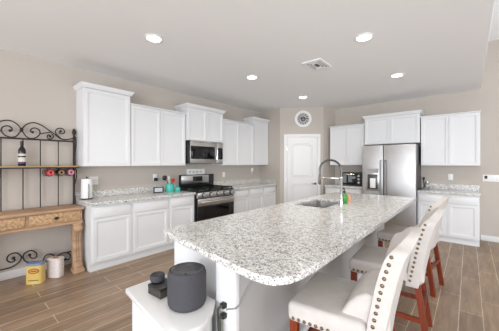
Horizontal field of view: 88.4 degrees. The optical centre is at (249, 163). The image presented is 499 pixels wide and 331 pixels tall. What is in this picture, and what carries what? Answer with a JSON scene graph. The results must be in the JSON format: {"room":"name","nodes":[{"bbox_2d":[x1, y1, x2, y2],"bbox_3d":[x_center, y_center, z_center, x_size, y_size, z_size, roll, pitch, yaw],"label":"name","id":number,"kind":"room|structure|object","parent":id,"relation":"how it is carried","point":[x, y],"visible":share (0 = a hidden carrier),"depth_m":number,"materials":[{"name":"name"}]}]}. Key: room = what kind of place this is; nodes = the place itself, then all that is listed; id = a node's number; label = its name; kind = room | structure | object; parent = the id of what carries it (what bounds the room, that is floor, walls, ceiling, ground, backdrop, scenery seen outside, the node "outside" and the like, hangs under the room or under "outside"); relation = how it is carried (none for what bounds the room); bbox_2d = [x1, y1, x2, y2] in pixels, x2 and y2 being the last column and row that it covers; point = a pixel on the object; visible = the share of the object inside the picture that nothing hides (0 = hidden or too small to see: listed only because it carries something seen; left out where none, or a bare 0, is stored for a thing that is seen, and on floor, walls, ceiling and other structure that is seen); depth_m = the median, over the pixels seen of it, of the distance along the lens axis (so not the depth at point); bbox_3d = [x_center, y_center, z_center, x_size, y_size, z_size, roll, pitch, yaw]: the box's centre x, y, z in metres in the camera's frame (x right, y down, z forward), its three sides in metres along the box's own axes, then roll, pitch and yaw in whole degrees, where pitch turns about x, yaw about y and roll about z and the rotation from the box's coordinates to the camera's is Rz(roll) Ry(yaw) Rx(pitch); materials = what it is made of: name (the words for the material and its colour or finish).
{"room":"kitchen","nodes":[
{"label":"kitchen","id":0,"kind":"room"},
{"bbox_2d":[0,49,259,272],"bbox_3d":[-2.389,-0.455,3.970,0.150,3.760,10.230,0,0,41],"label":"wall","id":1,"kind":"structure","parent":0,"point":[32,89],"depth_m":3.49,"materials":[{"name":"beige paint"}]},
{"bbox_2d":[0,256,71,280],"bbox_3d":[-4.031,1.375,1.924,0.014,0.100,4.685,0,0,41],"label":"baseboard","id":2,"kind":"structure","parent":1,"relation":"attached to","point":[14,273],"depth_m":3.21,"materials":[{"name":"white paint"}]},
{"bbox_2d":[89,177,97,184],"bbox_3d":[-2.356,0.261,3.884,0.010,0.120,0.120,0,0,41],"label":"switch plate","id":3,"kind":"object","parent":1,"relation":"attached to","point":[94,179],"visible":0.84,"depth_m":3.89,"materials":[{"name":"white plastic"}]},
{"bbox_2d":[73,81,134,165],"bbox_3d":[-2.161,-0.532,3.835,0.369,1.145,0.720,0,0,41],"label":"upper cabinet","id":4,"kind":"object","parent":1,"relation":"attached to","point":[102,112],"visible":0.99,"depth_m":3.68,"materials":[{"name":"white paint"}]},
{"bbox_2d":[75,185,175,198],"bbox_3d":[-1.971,0.461,4.324,0.022,0.101,1.666,0,0,41],"label":"backsplash","id":5,"kind":"structure","parent":1,"relation":"attached to","point":[110,192],"depth_m":4.16,"materials":[{"name":"stone"}]},
{"bbox_2d":[130,103,186,165],"bbox_3d":[-1.630,-0.447,4.476,0.343,0.975,1.043,0,0,41],"label":"upper cabinet","id":6,"kind":"object","parent":1,"relation":"attached to","point":[157,135],"visible":0.9,"depth_m":4.33,"materials":[{"name":"white paint"}]},
{"bbox_2d":[174,103,225,142],"bbox_3d":[-0.972,-0.772,5.186,0.419,0.675,0.980,0,0,41],"label":"upper cabinet","id":7,"kind":"object","parent":1,"relation":"attached to","point":[202,123],"visible":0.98,"depth_m":5.00,"materials":[{"name":"white paint"}]},
{"bbox_2d":[185,140,222,162],"bbox_3d":[-0.968,-0.214,5.160,0.460,0.430,0.860,0,0,41],"label":"microwave","id":8,"kind":"object","parent":7,"relation":"attached to","point":[195,151],"visible":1,"depth_m":4.97,"materials":[{"name":"silver metal"}]},
{"bbox_2d":[212,119,254,164],"bbox_3d":[-0.354,-0.457,5.967,0.343,0.995,1.078,0,0,41],"label":"upper cabinet","id":9,"kind":"object","parent":1,"relation":"attached to","point":[238,137],"visible":0.88,"depth_m":5.83,"materials":[{"name":"white paint"}]},
{"bbox_2d":[214,179,275,184],"bbox_3d":[-0.038,0.461,6.140,0.598,0.101,1.700,0,0,41],"label":"backsplash","id":10,"kind":"structure","parent":1,"relation":"attached to","point":[234,182],"depth_m":6.46,"materials":[{"name":"stone"}]},
{"bbox_2d":[243,117,269,164],"bbox_3d":[0.195,-0.547,6.590,0.369,1.175,0.680,0,0,41],"label":"upper cabinet","id":11,"kind":"object","parent":1,"relation":"attached to","point":[261,125],"visible":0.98,"depth_m":6.48,"materials":[{"name":"white paint"}]},
{"bbox_2d":[0,0,494,111],"bbox_3d":[-0.626,-1.861,2.463,4.490,0.947,9.930,0,0,41],"label":"ceiling","id":12,"kind":"structure","parent":0,"point":[208,49],"depth_m":2.99,"materials":[{"name":"white paint"}]},
{"bbox_2d":[144,34,162,42],"bbox_3d":[-1.057,-1.381,2.837,0.200,0.011,0.200,0,0,41],"label":"recessed light","id":13,"kind":"object","parent":12,"relation":"in","point":[155,38],"visible":1,"depth_m":2.83,"materials":[{"name":"white plastic"}]},
{"bbox_2d":[246,75,257,78],"bbox_3d":[0.040,-1.381,4.117,0.200,0.011,0.200,0,0,41],"label":"recessed light","id":14,"kind":"object","parent":12,"relation":"in","point":[248,76],"visible":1,"depth_m":4.11,"materials":[{"name":"white plastic"}]},
{"bbox_2d":[302,58,331,71],"bbox_3d":[0.952,-1.381,3.607,0.270,0.014,0.390,0,0,41],"label":"ceiling vent","id":15,"kind":"object","parent":12,"relation":"in","point":[318,64],"visible":1,"depth_m":3.59,"materials":[{"name":"white plastic"}]},
{"bbox_2d":[354,33,373,41],"bbox_3d":[1.257,-1.381,2.815,0.200,0.011,0.200,0,0,41],"label":"recessed light","id":16,"kind":"object","parent":12,"relation":"in","point":[362,37],"visible":1,"depth_m":2.81,"materials":[{"name":"white plastic"}]},
{"bbox_2d":[390,73,403,77],"bbox_3d":[2.314,-1.381,4.024,0.200,0.011,0.200,0,0,41],"label":"recessed light","id":17,"kind":"object","parent":12,"relation":"in","point":[395,74],"visible":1,"depth_m":4.01,"materials":[{"name":"white plastic"}]},
{"bbox_2d":[0,240,498,330],"bbox_3d":[0.898,1.486,1.159,8.900,0.120,10.330,0,0,41],"label":"floor","id":18,"kind":"structure","parent":0,"point":[468,300],"depth_m":2.75,"materials":[{"name":"brown wood"}]},
{"bbox_2d":[26,260,45,284],"bbox_3d":[-2.562,1.306,3.074,0.178,0.238,0.121,0,0,-11],"label":"tin","id":19,"kind":"object","parent":18,"relation":"on","point":[35,270],"visible":1,"depth_m":3.03,"materials":[{"name":"yellow metal"}]},
{"bbox_2d":[0,120,84,273],"bbox_3d":[-2.711,0.446,3.090,0.475,1.958,1.175,0,0,41],"label":"rack","id":20,"kind":"object","parent":18,"relation":"on","point":[18,220],"visible":0.89,"depth_m":3.23,"materials":[{"name":"brown wood"}]},
{"bbox_2d":[18,141,25,165],"bbox_3d":[-2.794,-0.122,3.150,0.076,0.307,0.076,0,0,41],"label":"wine bottle","id":21,"kind":"object","parent":20,"relation":"on","point":[21,151],"visible":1,"depth_m":3.13,"materials":[{"name":"black glass"}]},
{"bbox_2d":[0,166,78,167],"bbox_3d":[-2.795,0.040,3.165,0.220,0.017,1.143,0,0,41],"label":"shelf","id":22,"kind":"object","parent":20,"relation":"attached to","point":[0,166],"depth_m":3.20,"materials":[{"name":"brown wood"}]},
{"bbox_2d":[44,170,53,175],"bbox_3d":[-2.626,0.117,3.341,0.308,0.074,0.074,0,0,41],"label":"wine bottle","id":23,"kind":"object","parent":20,"relation":"in","point":[48,172],"visible":0.83,"depth_m":3.25,"materials":[{"name":"red glass"}]},
{"bbox_2d":[54,169,64,174],"bbox_3d":[-2.553,0.117,3.427,0.308,0.074,0.074,0,0,41],"label":"wine bottle","id":24,"kind":"object","parent":20,"relation":"in","point":[58,172],"visible":0.94,"depth_m":3.33,"materials":[{"name":"black"}]},
{"bbox_2d":[65,169,74,174],"bbox_3d":[-2.483,0.117,3.509,0.308,0.074,0.074,0,0,41],"label":"wine bottle","id":25,"kind":"object","parent":20,"relation":"in","point":[69,171],"visible":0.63,"depth_m":3.42,"materials":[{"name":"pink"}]},
{"bbox_2d":[47,256,63,277],"bbox_3d":[-2.455,1.303,3.247,0.175,0.243,0.117,0,0,1],"label":"tin","id":26,"kind":"object","parent":18,"relation":"on","point":[55,264],"visible":1,"depth_m":3.19,"materials":[{"name":"white metal"}]},
{"bbox_2d":[76,198,168,271],"bbox_3d":[-1.907,0.989,3.947,0.609,0.871,1.140,0,0,41],"label":"base cabinet","id":27,"kind":"object","parent":18,"relation":"on","point":[118,233],"visible":0.97,"depth_m":3.63,"materials":[{"name":"white paint"}]},
{"bbox_2d":[76,191,195,205],"bbox_3d":[-1.735,0.531,4.122,0.643,0.039,1.666,0,0,41],"label":"countertop","id":28,"kind":"structure","parent":27,"relation":"on","point":[104,200],"depth_m":3.85,"materials":[{"name":"stone"}]},
{"bbox_2d":[81,176,92,199],"bbox_3d":[-2.346,0.349,3.697,0.159,0.324,0.159,0,0,-4],"label":"paper towel holder","id":29,"kind":"object","parent":28,"relation":"on","point":[86,184],"visible":1,"depth_m":3.64,"materials":[{"name":"white paper"}]},
{"bbox_2d":[153,187,162,192],"bbox_3d":[-1.597,0.459,4.480,0.170,0.105,0.070,0,0,-34],"label":"screen","id":30,"kind":"object","parent":28,"relation":"on","point":[155,189],"visible":0.94,"depth_m":4.45,"materials":[{"name":"black plastic"}]},
{"bbox_2d":[166,183,173,191],"bbox_3d":[-1.440,0.438,4.633,0.140,0.147,0.140,0,0,41],"label":"utensil crock","id":31,"kind":"object","parent":28,"relation":"on","point":[169,187],"visible":0.94,"depth_m":4.58,"materials":[{"name":"teal ceramic"}]},
{"bbox_2d":[126,274,214,330],"bbox_3d":[-0.481,1.125,1.555,0.699,0.600,0.362,0,0,41],"label":"chest","id":32,"kind":"object","parent":18,"relation":"on","point":[149,313],"visible":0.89,"depth_m":1.45,"materials":[{"name":"white paint"}]},
{"bbox_2d":[148,278,166,299],"bbox_3d":[-0.556,0.795,1.640,0.134,0.060,0.122,0,0,37],"label":"box","id":33,"kind":"object","parent":32,"relation":"on","point":[159,290],"visible":0.59,"depth_m":1.59,"materials":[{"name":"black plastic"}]},
{"bbox_2d":[150,271,164,282],"bbox_3d":[-0.602,0.744,1.679,0.094,0.043,0.094,0,0,41],"label":"speaker","id":34,"kind":"object","parent":33,"relation":"on","point":[159,276],"visible":1,"depth_m":1.65},
{"bbox_2d":[167,262,205,312],"bbox_3d":[-0.367,0.721,1.508,0.224,0.209,0.224,0,0,41],"label":"smart speaker","id":35,"kind":"object","parent":32,"relation":"on","point":[186,281],"visible":1,"depth_m":1.42},
{"bbox_2d":[167,195,193,249],"bbox_3d":[-1.369,0.989,4.576,0.609,0.871,0.510,0,0,41],"label":"base cabinet","id":36,"kind":"object","parent":18,"relation":"on","point":[181,208],"visible":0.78,"depth_m":4.34,"materials":[{"name":"white paint"}]},
{"bbox_2d":[179,174,234,221],"bbox_3d":[-0.848,0.816,5.087,0.732,1.180,0.940,0,0,41],"label":"gas range","id":37,"kind":"object","parent":18,"relation":"on","point":[211,201],"visible":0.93,"depth_m":4.95,"materials":[{"name":"black metal"}]},
{"bbox_2d":[186,169,204,174],"bbox_3d":[-1.108,0.168,5.303,0.049,0.115,0.440,0,0,41],"label":"box sign","id":38,"kind":"object","parent":37,"relation":"on","point":[188,171],"visible":1,"depth_m":5.25,"materials":[{"name":"white plastic"}]},
{"bbox_2d":[180,187,233,192],"bbox_3d":[-0.852,0.510,5.090,0.610,0.020,0.932,0,0,41],"label":"cooktop","id":39,"kind":"object","parent":37,"relation":"in","point":[190,189],"depth_m":4.88,"materials":[{"name":"black metal"}]},
{"bbox_2d":[197,195,233,221],"bbox_3d":[-0.606,0.930,4.880,0.097,0.590,0.920,0,0,41],"label":"oven","id":40,"kind":"object","parent":37,"relation":"in","point":[208,207],"depth_m":4.83,"materials":[{"name":"silver glass"}]},
{"bbox_2d":[233,189,247,213],"bbox_3d":[-0.411,0.989,5.697,0.609,0.871,0.525,0,0,41],"label":"base cabinet","id":41,"kind":"object","parent":18,"relation":"on","point":[241,195],"visible":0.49,"depth_m":5.50,"materials":[{"name":"white paint"}]},
{"bbox_2d":[248,185,275,210],"bbox_3d":[0.105,0.989,6.299,0.609,0.871,1.055,0,0,41],"label":"base cabinet","id":42,"kind":"object","parent":18,"relation":"on","point":[259,197],"visible":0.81,"depth_m":6.05,"materials":[{"name":"white paint"}]},
{"bbox_2d":[225,182,276,189],"bbox_3d":[-0.022,0.531,6.125,0.643,0.039,1.697,0,0,41],"label":"countertop","id":43,"kind":"structure","parent":42,"relation":"on","point":[259,184],"depth_m":5.95,"materials":[{"name":"stone"}]},
{"bbox_2d":[174,201,383,330],"bbox_3d":[0.757,0.989,2.998,0.734,0.873,3.420,0,0,41],"label":"kitchen island","id":44,"kind":"object","parent":18,"relation":"on","point":[263,307],"visible":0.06,"depth_m":1.71,"materials":[{"name":"white paint"}]},
{"bbox_2d":[217,301,226,330],"bbox_3d":[-0.161,1.112,1.489,0.056,0.601,0.048,0,0,15],"label":"plug","id":45,"kind":"object","parent":44,"relation":"attached to","point":[223,305],"visible":0.96,"depth_m":1.48,"materials":[{"name":"black plastic"}]},
{"bbox_2d":[221,297,230,326],"bbox_3d":[-0.138,0.871,1.508,0.080,0.150,0.008,0,0,41],"label":"outlet plate","id":46,"kind":"object","parent":44,"relation":"attached to","point":[227,321],"visible":0.73,"depth_m":1.50,"materials":[{"name":"white plastic"}]},
{"bbox_2d":[218,312,226,330],"bbox_3d":[-0.159,1.141,1.484,0.034,0.540,0.052,0,0,41],"label":"plug","id":47,"kind":"object","parent":46,"relation":"attached to","point":[223,315],"visible":1,"depth_m":1.48,"materials":[{"name":"black plastic"}]},
{"bbox_2d":[226,280,251,309],"bbox_3d":[-0.017,0.714,1.578,0.069,0.282,0.291,0,0,41],"label":"phone cord","id":48,"kind":"object","parent":44,"relation":"attached to","point":[251,280],"visible":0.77,"depth_m":1.50,"materials":[{"name":"grey plastic"}]},
{"bbox_2d":[163,192,416,285],"bbox_3d":[0.857,0.531,2.854,1.235,0.039,3.608,0,0,41],"label":"island countertop","id":49,"kind":"structure","parent":44,"relation":"on","point":[286,243],"depth_m":1.85,"materials":[{"name":"stone"}]},
{"bbox_2d":[302,201,338,207],"bbox_3d":[0.928,0.650,3.345,0.447,0.195,0.742,0,0,41],"label":"sink","id":50,"kind":"object","parent":49,"relation":"in","point":[319,204],"visible":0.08,"depth_m":3.66,"materials":[{"name":"metal"}]},
{"bbox_2d":[318,159,343,205],"bbox_3d":[0.996,0.226,3.188,0.328,0.571,0.121,0,0,41],"label":"faucet","id":51,"kind":"object","parent":49,"relation":"on","point":[326,160],"visible":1,"depth_m":3.13,"materials":[{"name":"silver metal"}]},
{"bbox_2d":[343,188,346,203],"bbox_3d":[1.216,0.412,3.303,0.083,0.199,0.070,0,0,41],"label":"soap bottle","id":52,"kind":"object","parent":49,"relation":"on","point":[344,191],"visible":0.84,"depth_m":3.27,"materials":[{"name":"green plastic"}]},
{"bbox_2d":[325,187,361,193],"bbox_3d":[2.318,0.989,6.075,0.840,0.871,0.609,0,0,41],"label":"base cabinet","id":53,"kind":"object","parent":18,"relation":"on","point":[327,189],"visible":0.2,"depth_m":5.89,"materials":[{"name":"white paint"}]},
{"bbox_2d":[325,183,361,188],"bbox_3d":[2.313,0.531,6.057,0.845,0.039,0.643,0,0,41],"label":"countertop","id":54,"kind":"structure","parent":53,"relation":"on","point":[335,184],"depth_m":5.95,"materials":[{"name":"stone"}]},
{"bbox_2d":[342,172,361,185],"bbox_3d":[2.437,0.361,6.013,0.470,0.300,0.393,0,0,41],"label":"toaster oven","id":55,"kind":"object","parent":54,"relation":"on","point":[349,178],"visible":0.77,"depth_m":5.88,"materials":[{"name":"black metal"}]},
{"bbox_2d":[288,227,421,330],"bbox_3d":[0.643,0.891,1.566,0.676,1.068,0.536,0,0,34],"label":"counter stool","id":56,"kind":"object","parent":18,"relation":"on","point":[327,302],"visible":1,"depth_m":1.39,"materials":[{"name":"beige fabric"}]},
{"bbox_2d":[362,144,420,228],"bbox_3d":[2.964,0.523,5.371,0.965,1.795,0.764,0,0,41],"label":"refrigerator","id":57,"kind":"object","parent":18,"relation":"on","point":[388,170],"visible":0.72,"depth_m":5.06,"materials":[{"name":"grey metal"}]},
{"bbox_2d":[349,207,444,330],"bbox_3d":[1.281,0.891,2.234,0.676,1.068,0.536,0,0,37],"label":"counter stool","id":58,"kind":"object","parent":18,"relation":"on","point":[367,258],"visible":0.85,"depth_m":1.98,"materials":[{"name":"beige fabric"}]},
{"bbox_2d":[377,195,450,297],"bbox_3d":[1.958,0.891,3.050,0.536,1.068,0.676,0,0,-42],"label":"counter stool","id":59,"kind":"object","parent":18,"relation":"on","point":[384,235],"visible":0.35,"depth_m":2.97,"materials":[{"name":"beige fabric"}]},
{"bbox_2d":[417,192,479,246],"bbox_3d":[3.747,0.989,4.853,0.890,0.871,0.609,0,0,41],"label":"base cabinet","id":60,"kind":"object","parent":18,"relation":"on","point":[460,224],"visible":0.82,"depth_m":4.53,"materials":[{"name":"white paint"}]},
{"bbox_2d":[417,188,480,195],"bbox_3d":[3.743,0.531,4.834,0.903,0.039,0.643,0,0,41],"label":"countertop","id":61,"kind":"structure","parent":60,"relation":"on","point":[430,190],"depth_m":4.67,"materials":[{"name":"stone"}]},
{"bbox_2d":[425,181,428,188],"bbox_3d":[3.588,0.435,5.182,0.080,0.152,0.080,0,0,41],"label":"glass jar","id":62,"kind":"object","parent":61,"relation":"on","point":[426,182],"visible":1,"depth_m":5.16,"materials":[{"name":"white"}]},
{"bbox_2d":[260,107,334,204],"bbox_3d":[1.199,0.019,6.731,1.715,2.813,1.070,0,0,41],"label":"wall","id":63,"kind":"structure","parent":0,"point":[282,120],"depth_m":6.40,"materials":[{"name":"beige paint"}]},
{"bbox_2d":[287,137,316,201],"bbox_3d":[1.294,0.386,6.320,0.737,2.060,0.073,0,0,5],"label":"door","id":64,"kind":"structure","parent":63,"relation":"in","point":[301,151],"depth_m":6.34,"materials":[{"name":"white paint"}]},
{"bbox_2d":[284,134,319,202],"bbox_3d":[1.301,0.350,6.343,0.887,2.150,0.027,0,0,5],"label":"trim","id":65,"kind":"structure","parent":63,"relation":"attached to","point":[285,135],"depth_m":6.35,"materials":[{"name":"white paint"}]},
{"bbox_2d":[295,110,311,126],"bbox_3d":[1.323,-1.099,6.334,0.420,0.420,0.031,0,0,5],"label":"wall clock","id":66,"kind":"object","parent":63,"relation":"attached to","point":[303,118],"visible":1,"depth_m":6.33,"materials":[{"name":"white plastic"}]},
{"bbox_2d":[335,39,498,239],"bbox_3d":[4.231,-0.455,4.941,8.650,3.760,0.150,0,0,41],"label":"wall","id":67,"kind":"structure","parent":0,"point":[485,99],"depth_m":4.82,"materials":[{"name":"beige paint"}]},
{"bbox_2d":[329,123,367,164],"bbox_3d":[2.392,-0.432,6.187,0.833,0.945,0.343,0,0,41],"label":"upper cabinet","id":68,"kind":"object","parent":67,"relation":"attached to","point":[346,141],"visible":0.86,"depth_m":6.05,"materials":[{"name":"white paint"}]},
{"bbox_2d":[362,110,423,145],"bbox_3d":[3.082,-0.735,5.540,1.115,0.640,0.429,0,0,41],"label":"upper cabinet","id":69,"kind":"object","parent":67,"relation":"attached to","point":[404,127],"visible":0.99,"depth_m":5.37,"materials":[{"name":"white paint"}]},
{"bbox_2d":[420,110,480,165],"bbox_3d":[3.849,-0.447,4.941,0.908,0.975,0.343,0,0,41],"label":"upper cabinet","id":70,"kind":"object","parent":67,"relation":"attached to","point":[452,139],"visible":1,"depth_m":4.79,"materials":[{"name":"white paint"}]},
{"bbox_2d":[448,174,452,179],"bbox_3d":[3.967,0.268,5.061,0.075,0.118,0.008,0,0,41],"label":"outlet plate","id":71,"kind":"object","parent":67,"relation":"attached to","point":[450,176],"visible":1,"depth_m":5.06,"materials":[{"name":"white plastic"}]},
{"bbox_2d":[422,183,479,190],"bbox_3d":[3.945,0.461,5.070,0.903,0.101,0.022,0,0,41],"label":"backsplash","id":72,"kind":"structure","parent":67,"relation":"attached to","point":[431,185],"depth_m":5.01,"materials":[{"name":"stone"}]},
{"bbox_2d":[481,235,498,242],"bbox_3d":[5.827,1.375,3.468,4.010,0.100,0.014,0,0,41],"label":"baseboard","id":73,"kind":"structure","parent":67,"relation":"attached to","point":[483,237],"depth_m":4.68,"materials":[{"name":"white paint"}]},
{"bbox_2d":[483,175,498,181],"bbox_3d":[4.408,0.275,4.683,0.199,0.115,0.010,0,0,41],"label":"switch plate","id":74,"kind":"object","parent":67,"relation":"attached to","point":[488,178],"visible":1,"depth_m":4.67,"materials":[{"name":"white plastic"}]},
{"bbox_2d":[488,0,498,41],"bbox_3d":[2.604,-2.284,-0.300,4.010,0.100,9.930,0,0,41],"label":"ceiling","id":75,"kind":"structure","parent":0,"point":[494,30],"depth_m":4.12,"materials":[{"name":"white paint"}]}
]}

